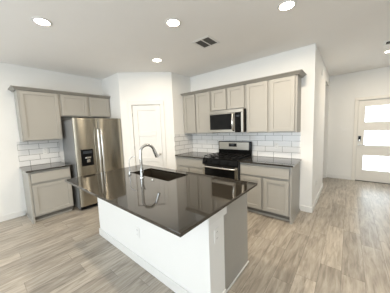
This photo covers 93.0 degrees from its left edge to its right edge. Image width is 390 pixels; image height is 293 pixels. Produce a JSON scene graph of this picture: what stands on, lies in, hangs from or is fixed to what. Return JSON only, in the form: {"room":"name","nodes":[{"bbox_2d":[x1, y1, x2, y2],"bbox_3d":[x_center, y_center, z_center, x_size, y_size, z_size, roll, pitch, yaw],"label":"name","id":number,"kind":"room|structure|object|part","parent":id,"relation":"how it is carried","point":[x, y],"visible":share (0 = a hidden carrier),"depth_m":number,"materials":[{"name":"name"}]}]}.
{"room":"kitchen","nodes":[
{"label":"kitchen","id":0,"kind":"room"},
{"bbox_2d":[0,62,102,215],"bbox_3d":[-3.313,-0.080,3.370,0.120,2.757,6.440,3,7,40],"label":"wall","id":1,"kind":"structure","parent":0,"point":[12,196],"depth_m":3.35,"materials":[{"name":"paint"}]},
{"bbox_2d":[0,210,25,221],"bbox_3d":[-4.189,1.395,2.287,0.016,0.100,3.135,3,7,40],"label":"baseboard","id":2,"kind":"structure","parent":1,"relation":"attached to","point":[20,213],"depth_m":3.34,"materials":[{"name":"white paint"}]},
{"bbox_2d":[14,90,62,141],"bbox_3d":[-2.913,-0.555,3.473,0.330,0.883,0.589,3,7,40],"label":"upper cabinet","id":3,"kind":"object","parent":1,"relation":"attached to","point":[38,113],"visible":1,"depth_m":3.34,"materials":[{"name":"beige paint"}]},
{"bbox_2d":[17,140,60,166],"bbox_3d":[-3.026,0.116,3.624,0.008,0.468,0.635,3,7,40],"label":"backsplash","id":4,"kind":"structure","parent":1,"relation":"attached to","point":[30,153],"depth_m":3.59,"materials":[{"name":"white tile"}]},
{"bbox_2d":[58,94,110,117],"bbox_3d":[-2.416,-0.857,4.054,0.330,0.433,0.988,3,7,40],"label":"upper cabinet","id":5,"kind":"object","parent":1,"relation":"attached to","point":[71,106],"visible":0.98,"depth_m":3.90,"materials":[{"name":"beige paint"}]},
{"bbox_2d":[8,85,110,98],"bbox_3d":[-2.617,-1.060,3.761,0.380,0.044,1.651,3,7,40],"label":"crown molding","id":6,"kind":"structure","parent":5,"relation":"attached to","point":[11,88],"depth_m":3.45,"materials":[{"name":"beige paint"}]},
{"bbox_3d":[-2.447,-0.831,3.776,0.020,0.403,0.468,3,7,40],"label":"door","id":7,"kind":"part","parent":5,"relation":"part of","materials":[{"name":"beige paint"}]},
{"bbox_3d":[-2.134,-0.880,4.151,0.020,0.403,0.425,3,7,40],"label":"door","id":8,"kind":"part","parent":5,"relation":"part of","materials":[{"name":"beige paint"}]},
{"bbox_2d":[102,73,119,118],"bbox_3d":[-1.889,-0.235,4.411,0.732,2.757,0.100,3,7,40],"label":"wall","id":9,"kind":"structure","parent":0,"point":[109,84],"depth_m":4.22,"materials":[{"name":"paint"}]},
{"bbox_2d":[117,72,176,169],"bbox_3d":[-1.045,-0.246,4.213,1.198,2.757,0.110,-3,6,-5],"label":"wall","id":10,"kind":"structure","parent":0,"point":[132,86],"depth_m":4.08,"materials":[{"name":"paint"}]},
{"bbox_2d":[127,100,166,167],"bbox_3d":[-1.048,0.064,4.182,0.782,2.145,0.105,-3,6,-5],"label":"door","id":11,"kind":"structure","parent":10,"relation":"in","point":[148,123],"depth_m":4.16,"materials":[{"name":"white paint"}]},
{"bbox_2d":[173,73,190,133],"bbox_3d":[-0.296,-0.302,4.493,0.100,2.757,0.592,3,7,40],"label":"wall","id":12,"kind":"structure","parent":0,"point":[181,83],"depth_m":4.30,"materials":[{"name":"paint"}]},
{"bbox_2d":[174,134,192,154],"bbox_3d":[-0.259,-0.070,4.465,0.008,0.468,0.632,3,7,40],"label":"backsplash","id":13,"kind":"structure","parent":12,"relation":"attached to","point":[183,142],"depth_m":4.43,"materials":[{"name":"white tile"}]},
{"bbox_2d":[0,0,389,79],"bbox_3d":[1.006,-1.477,1.354,9.240,0.100,9.147,3,7,40],"label":"ceiling","id":14,"kind":"structure","parent":0,"point":[97,39],"depth_m":2.45,"materials":[{"name":"paint"}]},
{"bbox_2d":[31,17,51,25],"bbox_3d":[-1.707,-1.391,2.069,0.184,0.009,0.184,3,7,40],"label":"recessed light","id":15,"kind":"object","parent":14,"relation":"in","point":[38,20],"visible":1,"depth_m":2.06,"materials":[{"name":"white plastic"}]},
{"bbox_2d":[152,58,161,61],"bbox_3d":[-0.684,-1.554,3.340,0.184,0.009,0.184,3,7,40],"label":"recessed light","id":16,"kind":"object","parent":14,"relation":"in","point":[154,59],"visible":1,"depth_m":3.33,"materials":[{"name":"white plastic"}]},
{"bbox_2d":[165,18,180,26],"bbox_3d":[-0.257,-1.456,2.184,0.184,0.009,0.184,3,7,40],"label":"recessed light","id":17,"kind":"object","parent":14,"relation":"in","point":[171,22],"visible":1,"depth_m":2.17,"materials":[{"name":"white plastic"}]},
{"bbox_2d":[192,35,219,48],"bbox_3d":[0.165,-1.526,2.720,0.300,0.008,0.300,3,7,40],"label":"ceiling vent","id":18,"kind":"object","parent":14,"relation":"in","point":[208,41],"visible":1,"depth_m":2.71,"materials":[{"name":"white metal"}]},
{"bbox_2d":[277,0,296,10],"bbox_3d":[0.965,-1.478,1.947,0.184,0.009,0.184,3,7,40],"label":"recessed light","id":19,"kind":"object","parent":14,"relation":"in","point":[286,5],"visible":1,"depth_m":1.94,"materials":[{"name":"white plastic"}]},
{"bbox_2d":[0,177,389,292],"bbox_3d":[1.111,1.364,1.634,9.240,0.100,9.147,3,7,40],"label":"floor","id":20,"kind":"structure","parent":0,"point":[342,246],"depth_m":2.24,"materials":[{"name":"brown wood"}]},
{"bbox_2d":[21,166,73,223],"bbox_3d":[-2.770,0.827,3.494,0.618,0.889,0.618,3,7,40],"label":"base cabinet","id":21,"kind":"object","parent":20,"relation":"on","point":[47,193],"visible":0.91,"depth_m":3.28,"materials":[{"name":"beige paint"}]},
{"bbox_3d":[-2.958,0.855,3.284,0.598,0.889,0.024,3,7,40],"label":"panel","id":22,"kind":"part","parent":21,"relation":"part of","materials":[{"name":"beige paint"}]},
{"bbox_2d":[19,162,71,172],"bbox_3d":[-2.772,0.372,3.446,0.644,0.024,0.655,3,7,40],"label":"countertop","id":23,"kind":"structure","parent":21,"relation":"on","point":[33,168],"depth_m":3.36,"materials":[{"name":"stone"}]},
{"bbox_3d":[-2.541,0.512,3.284,0.020,0.160,0.555,3,7,40],"label":"drawer","id":24,"kind":"part","parent":21,"relation":"part of","materials":[{"name":"beige paint"}]},
{"bbox_3d":[-2.527,0.890,3.321,0.020,0.530,0.555,3,7,40],"label":"door","id":25,"kind":"part","parent":21,"relation":"part of","materials":[{"name":"beige paint"}]},
{"bbox_3d":[-2.585,1.262,3.394,0.014,0.030,0.576,3,7,40],"label":"toe molding","id":26,"kind":"part","parent":21,"relation":"part of","materials":[{"name":"beige paint"}]},
{"bbox_2d":[61,118,123,209],"bbox_3d":[-2.142,0.295,4.005,0.800,1.762,0.934,3,7,40],"label":"refrigerator","id":27,"kind":"object","parent":20,"relation":"on","point":[91,145],"visible":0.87,"depth_m":3.66,"materials":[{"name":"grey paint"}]},
{"bbox_3d":[-2.075,0.299,3.621,0.069,1.693,0.425,3,7,40],"label":"door","id":28,"kind":"part","parent":27,"relation":"part of","materials":[{"name":"silver metal"}]},
{"bbox_3d":[-1.912,0.220,3.717,0.084,1.179,0.032,3,7,40],"label":"handle","id":29,"kind":"part","parent":27,"relation":"part of","materials":[{"name":"silver metal"}]},
{"bbox_3d":[-1.873,0.214,3.765,0.084,1.179,0.032,3,7,40],"label":"handle","id":30,"kind":"part","parent":27,"relation":"part of","materials":[{"name":"silver metal"}]},
{"bbox_3d":[-1.777,0.253,3.978,0.069,1.693,0.495,3,7,40],"label":"door","id":31,"kind":"part","parent":27,"relation":"part of","materials":[{"name":"silver metal"}]},
{"bbox_2d":[97,193,248,292],"bbox_3d":[-0.404,0.853,2.349,2.006,0.889,0.790,3,7,40],"label":"kitchen island","id":32,"kind":"object","parent":20,"relation":"on","point":[191,262],"visible":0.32,"depth_m":1.75,"materials":[{"name":"paint"}]},
{"bbox_2d":[135,226,139,237],"bbox_3d":[-0.637,0.950,2.051,0.070,0.115,0.008,3,7,40],"label":"wall outlet","id":33,"kind":"object","parent":32,"relation":"attached to","point":[136,228],"visible":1,"depth_m":2.04,"materials":[{"name":"white plastic"}]},
{"bbox_2d":[65,165,256,236],"bbox_3d":[-0.509,0.416,2.154,2.064,0.024,1.154,3,7,40],"label":"island countertop","id":34,"kind":"structure","parent":32,"relation":"on","point":[177,206],"depth_m":1.72,"materials":[{"name":"stone"}]},
{"bbox_2d":[139,144,157,177],"bbox_3d":[-0.566,0.176,2.325,0.260,0.422,0.137,-6,7,-32],"label":"faucet","id":35,"kind":"object","parent":34,"relation":"on","point":[144,145],"visible":1,"depth_m":2.30,"materials":[{"name":"silver metal"}]},
{"bbox_3d":[-0.602,0.111,2.344,0.205,0.292,0.033,-6,7,-32],"label":"spout","id":36,"kind":"part","parent":35,"relation":"part of","materials":[{"name":"silver metal"}]},
{"bbox_2d":[134,170,182,180],"bbox_3d":[-0.494,0.502,2.525,0.819,0.218,0.374,3,7,40],"label":"sink","id":37,"kind":"object","parent":34,"relation":"in","point":[160,175],"visible":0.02,"depth_m":2.75,"materials":[{"name":"metal"}]},
{"bbox_3d":[-0.567,1.272,2.175,2.006,0.100,0.233,3,7,40],"label":"molding","id":38,"kind":"part","parent":32,"relation":"part of","materials":[{"name":"white paint"}]},
{"bbox_2d":[214,227,218,243],"bbox_3d":[0.175,0.710,1.482,0.008,0.115,0.070,3,7,40],"label":"wall outlet","id":39,"kind":"object","parent":32,"relation":"attached to","point":[216,231],"visible":1,"depth_m":1.47,"materials":[{"name":"white plastic"}]},
{"bbox_3d":[0.170,0.527,1.487,0.042,0.114,0.266,3,7,40],"label":"cap trim","id":40,"kind":"part","parent":32,"relation":"part of","materials":[{"name":"white paint"}]},
{"bbox_3d":[0.394,0.875,1.825,0.020,0.889,0.535,3,7,40],"label":"panel","id":41,"kind":"part","parent":32,"relation":"part of","materials":[{"name":"beige paint"}]},
{"bbox_3d":[0.426,1.308,1.861,0.012,0.018,0.548,3,7,40],"label":"shoe molding","id":42,"kind":"part","parent":32,"relation":"part of","materials":[{"name":"white paint"}]},
{"bbox_2d":[177,156,202,173],"bbox_3d":[0.084,0.644,4.280,0.816,0.889,0.618,3,7,40],"label":"base cabinet","id":43,"kind":"object","parent":20,"relation":"on","point":[194,165],"visible":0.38,"depth_m":4.01,"materials":[{"name":"beige paint"}]},
{"bbox_3d":[-0.247,0.722,4.174,0.305,0.530,0.020,3,7,40],"label":"door","id":44,"kind":"part","parent":43,"relation":"part of","materials":[{"name":"beige paint"}]},
{"bbox_3d":[-0.099,0.351,4.003,0.725,0.160,0.020,3,7,40],"label":"drawer","id":45,"kind":"part","parent":43,"relation":"part of","materials":[{"name":"beige paint"}]},
{"bbox_2d":[175,152,215,158],"bbox_3d":[0.060,0.191,4.224,0.819,0.024,0.644,3,7,40],"label":"countertop","id":46,"kind":"structure","parent":43,"relation":"on","point":[200,155],"depth_m":4.15,"materials":[{"name":"stone"}]},
{"bbox_3d":[0.046,0.735,3.932,0.385,0.530,0.020,3,7,40],"label":"door","id":47,"kind":"part","parent":43,"relation":"part of","materials":[{"name":"beige paint"}]},
{"bbox_2d":[202,141,251,179],"bbox_3d":[0.634,0.522,3.697,0.756,1.205,0.733,3,7,40],"label":"gas range","id":48,"kind":"object","parent":20,"relation":"on","point":[225,164],"visible":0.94,"depth_m":3.58,"materials":[{"name":"black metal"}]},
{"bbox_3d":[0.417,0.394,3.428,0.721,0.030,0.070,3,7,40],"label":"handle","id":49,"kind":"part","parent":48,"relation":"part of","materials":[{"name":"silver metal"}]},
{"bbox_3d":[0.451,0.301,3.464,0.752,0.105,0.050,3,7,40],"label":"control panel","id":50,"kind":"part","parent":48,"relation":"part of","materials":[{"name":"black metal"}]},
{"bbox_3d":[0.463,0.641,3.497,0.752,0.570,0.040,3,7,40],"label":"oven door","id":51,"kind":"part","parent":48,"relation":"part of","materials":[{"name":"silver metal"}]},
{"bbox_2d":[203,154,250,160],"bbox_3d":[0.632,0.212,3.677,0.756,0.017,0.575,3,7,40],"label":"cooktop","id":52,"kind":"object","parent":48,"relation":"in","point":[209,158],"depth_m":3.57,"materials":[{"name":"black metal"}]},
{"bbox_3d":[0.803,-0.015,3.881,0.684,0.155,0.012,3,7,40],"label":"backguard panel","id":53,"kind":"part","parent":48,"relation":"part of","materials":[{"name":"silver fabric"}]},
{"bbox_2d":[240,162,299,223],"bbox_3d":[1.315,0.699,3.258,0.851,0.889,0.618,3,7,40],"label":"base cabinet","id":54,"kind":"object","parent":20,"relation":"on","point":[276,194],"visible":0.9,"depth_m":2.98,"materials":[{"name":"beige paint"}]},
{"bbox_3d":[0.957,0.776,3.176,0.365,0.530,0.020,3,7,40],"label":"door","id":55,"kind":"part","parent":54,"relation":"part of","materials":[{"name":"beige paint"}]},
{"bbox_3d":[1.103,0.405,3.006,0.780,0.160,0.020,3,7,40],"label":"drawer","id":56,"kind":"part","parent":54,"relation":"part of","materials":[{"name":"beige paint"}]},
{"bbox_3d":[1.175,1.148,3.144,0.809,0.030,0.014,3,7,40],"label":"toe molding","id":57,"kind":"part","parent":54,"relation":"part of","materials":[{"name":"beige paint"}]},
{"bbox_2d":[238,156,301,166],"bbox_3d":[1.292,0.246,3.202,0.860,0.024,0.644,3,7,40],"label":"countertop","id":58,"kind":"structure","parent":54,"relation":"on","point":[274,161],"depth_m":3.11,"materials":[{"name":"stone"}]},
{"bbox_3d":[1.271,0.790,2.915,0.378,0.530,0.020,3,7,40],"label":"door","id":59,"kind":"part","parent":54,"relation":"part of","materials":[{"name":"beige paint"}]},
{"bbox_3d":[1.629,0.712,3.011,0.024,0.889,0.598,3,7,40],"label":"panel","id":60,"kind":"part","parent":54,"relation":"part of","materials":[{"name":"beige paint"}]},
{"bbox_2d":[190,43,316,209],"bbox_3d":[0.361,-0.318,4.408,4.190,2.757,0.120,3,7,40],"label":"wall","id":61,"kind":"structure","parent":0,"point":[304,58],"depth_m":3.16,"materials":[{"name":"paint"}]},
{"bbox_2d":[183,91,211,133],"bbox_3d":[0.125,-0.744,4.254,0.816,0.883,0.330,3,7,40],"label":"upper cabinet","id":62,"kind":"object","parent":61,"relation":"attached to","point":[197,107],"visible":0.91,"depth_m":4.11,"materials":[{"name":"beige paint"}]},
{"bbox_3d":[-0.117,-0.738,4.254,0.322,0.853,0.020,3,7,40],"label":"door","id":63,"kind":"part","parent":62,"relation":"part of","materials":[{"name":"beige paint"}]},
{"bbox_3d":[0.179,-0.725,4.008,0.368,0.853,0.020,3,7,40],"label":"door","id":64,"kind":"part","parent":62,"relation":"part of","materials":[{"name":"beige paint"}]},
{"bbox_2d":[211,84,245,110],"bbox_3d":[0.723,-0.942,3.729,0.756,0.430,0.330,3,7,40],"label":"upper cabinet","id":65,"kind":"object","parent":61,"relation":"attached to","point":[234,97],"visible":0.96,"depth_m":3.57,"materials":[{"name":"beige paint"}]},
{"bbox_3d":[0.480,-0.936,3.729,0.327,0.400,0.020,3,7,40],"label":"door","id":66,"kind":"part","parent":65,"relation":"part of","materials":[{"name":"beige paint"}]},
{"bbox_2d":[209,108,245,132],"bbox_3d":[0.684,-0.500,3.702,0.752,0.436,0.486,3,7,40],"label":"microwave","id":67,"kind":"object","parent":65,"relation":"attached to","point":[232,120],"visible":0.98,"depth_m":3.53,"materials":[{"name":"silver metal"}]},
{"bbox_3d":[0.525,-0.459,3.643,0.585,0.366,0.039,3,7,40],"label":"door","id":68,"kind":"part","parent":67,"relation":"part of","materials":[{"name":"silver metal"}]},
{"bbox_3d":[0.699,-0.457,3.430,0.036,0.352,0.081,3,7,40],"label":"handle","id":69,"kind":"part","parent":67,"relation":"part of","materials":[{"name":"silver metal"}]},
{"bbox_3d":[0.799,-0.447,3.416,0.120,0.366,0.039,3,7,40],"label":"control panel","id":70,"kind":"part","parent":67,"relation":"part of","materials":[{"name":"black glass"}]},
{"bbox_3d":[0.862,-0.444,3.363,0.042,0.366,0.039,3,7,40],"label":"trim","id":71,"kind":"part","parent":67,"relation":"part of","materials":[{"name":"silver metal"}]},
{"bbox_3d":[0.768,-0.924,3.491,0.335,0.400,0.020,3,7,40],"label":"door","id":72,"kind":"part","parent":65,"relation":"part of","materials":[{"name":"beige paint"}]},
{"bbox_2d":[192,132,300,158],"bbox_3d":[0.872,-0.059,3.930,2.416,0.468,0.008,3,7,40],"label":"backsplash","id":73,"kind":"structure","parent":61,"relation":"attached to","point":[289,143],"depth_m":3.58,"materials":[{"name":"white tile"}]},
{"bbox_2d":[246,74,301,132],"bbox_3d":[1.346,-0.690,3.241,0.840,0.883,0.330,3,7,40],"label":"upper cabinet","id":74,"kind":"object","parent":61,"relation":"attached to","point":[273,105],"visible":1,"depth_m":3.07,"materials":[{"name":"beige paint"}]},
{"bbox_2d":[180,69,306,95],"bbox_3d":[0.734,-1.174,3.656,2.488,0.044,0.380,3,7,40],"label":"crown molding","id":75,"kind":"structure","parent":74,"relation":"attached to","point":[301,73],"depth_m":3.23,"materials":[{"name":"beige paint"}]},
{"bbox_3d":[1.087,-0.684,3.256,0.372,0.853,0.020,3,7,40],"label":"door","id":76,"kind":"part","parent":74,"relation":"part of","materials":[{"name":"beige paint"}]},
{"bbox_3d":[1.405,-0.670,2.991,0.370,0.853,0.020,3,7,40],"label":"door","id":77,"kind":"part","parent":74,"relation":"part of","materials":[{"name":"beige paint"}]},
{"bbox_2d":[301,205,311,212],"bbox_3d":[1.923,1.080,3.195,0.176,0.100,0.016,3,7,40],"label":"baseboard","id":78,"kind":"structure","parent":61,"relation":"attached to","point":[303,208],"depth_m":3.19,"materials":[{"name":"white paint"}]},
{"bbox_2d":[313,48,329,202],"bbox_3d":[2.790,-0.382,4.143,0.120,2.757,2.587,3,7,40],"label":"wall","id":79,"kind":"structure","parent":0,"point":[322,82],"depth_m":3.76,"materials":[{"name":"paint"}]},
{"bbox_2d":[312,183,322,212],"bbox_3d":[2.519,1.000,3.784,0.016,0.100,1.660,3,7,40],"label":"baseboard","id":80,"kind":"structure","parent":79,"relation":"attached to","point":[321,187],"depth_m":3.62,"materials":[{"name":"white paint"}]},
{"bbox_2d":[327,66,389,175],"bbox_3d":[4.938,-0.458,4.111,6.400,2.757,0.120,3,7,40],"label":"wall","id":81,"kind":"structure","parent":0,"point":[344,88],"depth_m":4.84,"materials":[{"name":"paint"}]},
{"bbox_2d":[326,174,350,179],"bbox_3d":[3.909,0.824,5.048,0.530,0.100,0.016,3,7,40],"label":"baseboard","id":82,"kind":"structure","parent":81,"relation":"attached to","point":[327,175],"depth_m":5.03,"materials":[{"name":"white paint"}]},
{"bbox_2d":[351,94,389,183],"bbox_3d":[4.522,-0.158,4.476,1.065,2.120,0.143,3,7,40],"label":"door","id":83,"kind":"structure","parent":81,"relation":"in","point":[359,174],"depth_m":4.63,"materials":[{"name":"paint"}]},
{"bbox_3d":[4.510,0.416,4.571,0.585,0.410,0.056,3,7,40],"label":"lite frame","id":84,"kind":"part","parent":83,"relation":"part of","materials":[{"name":"glass"}]},
{"bbox_3d":[4.487,-0.205,4.510,0.585,0.400,0.056,3,7,40],"label":"lite frame","id":85,"kind":"part","parent":83,"relation":"part of","materials":[{"name":"glass"}]},
{"bbox_3d":[4.465,-0.795,4.452,0.585,0.415,0.056,3,7,40],"label":"lite frame","id":86,"kind":"part","parent":83,"relation":"part of","materials":[{"name":"glass"}]}
]}

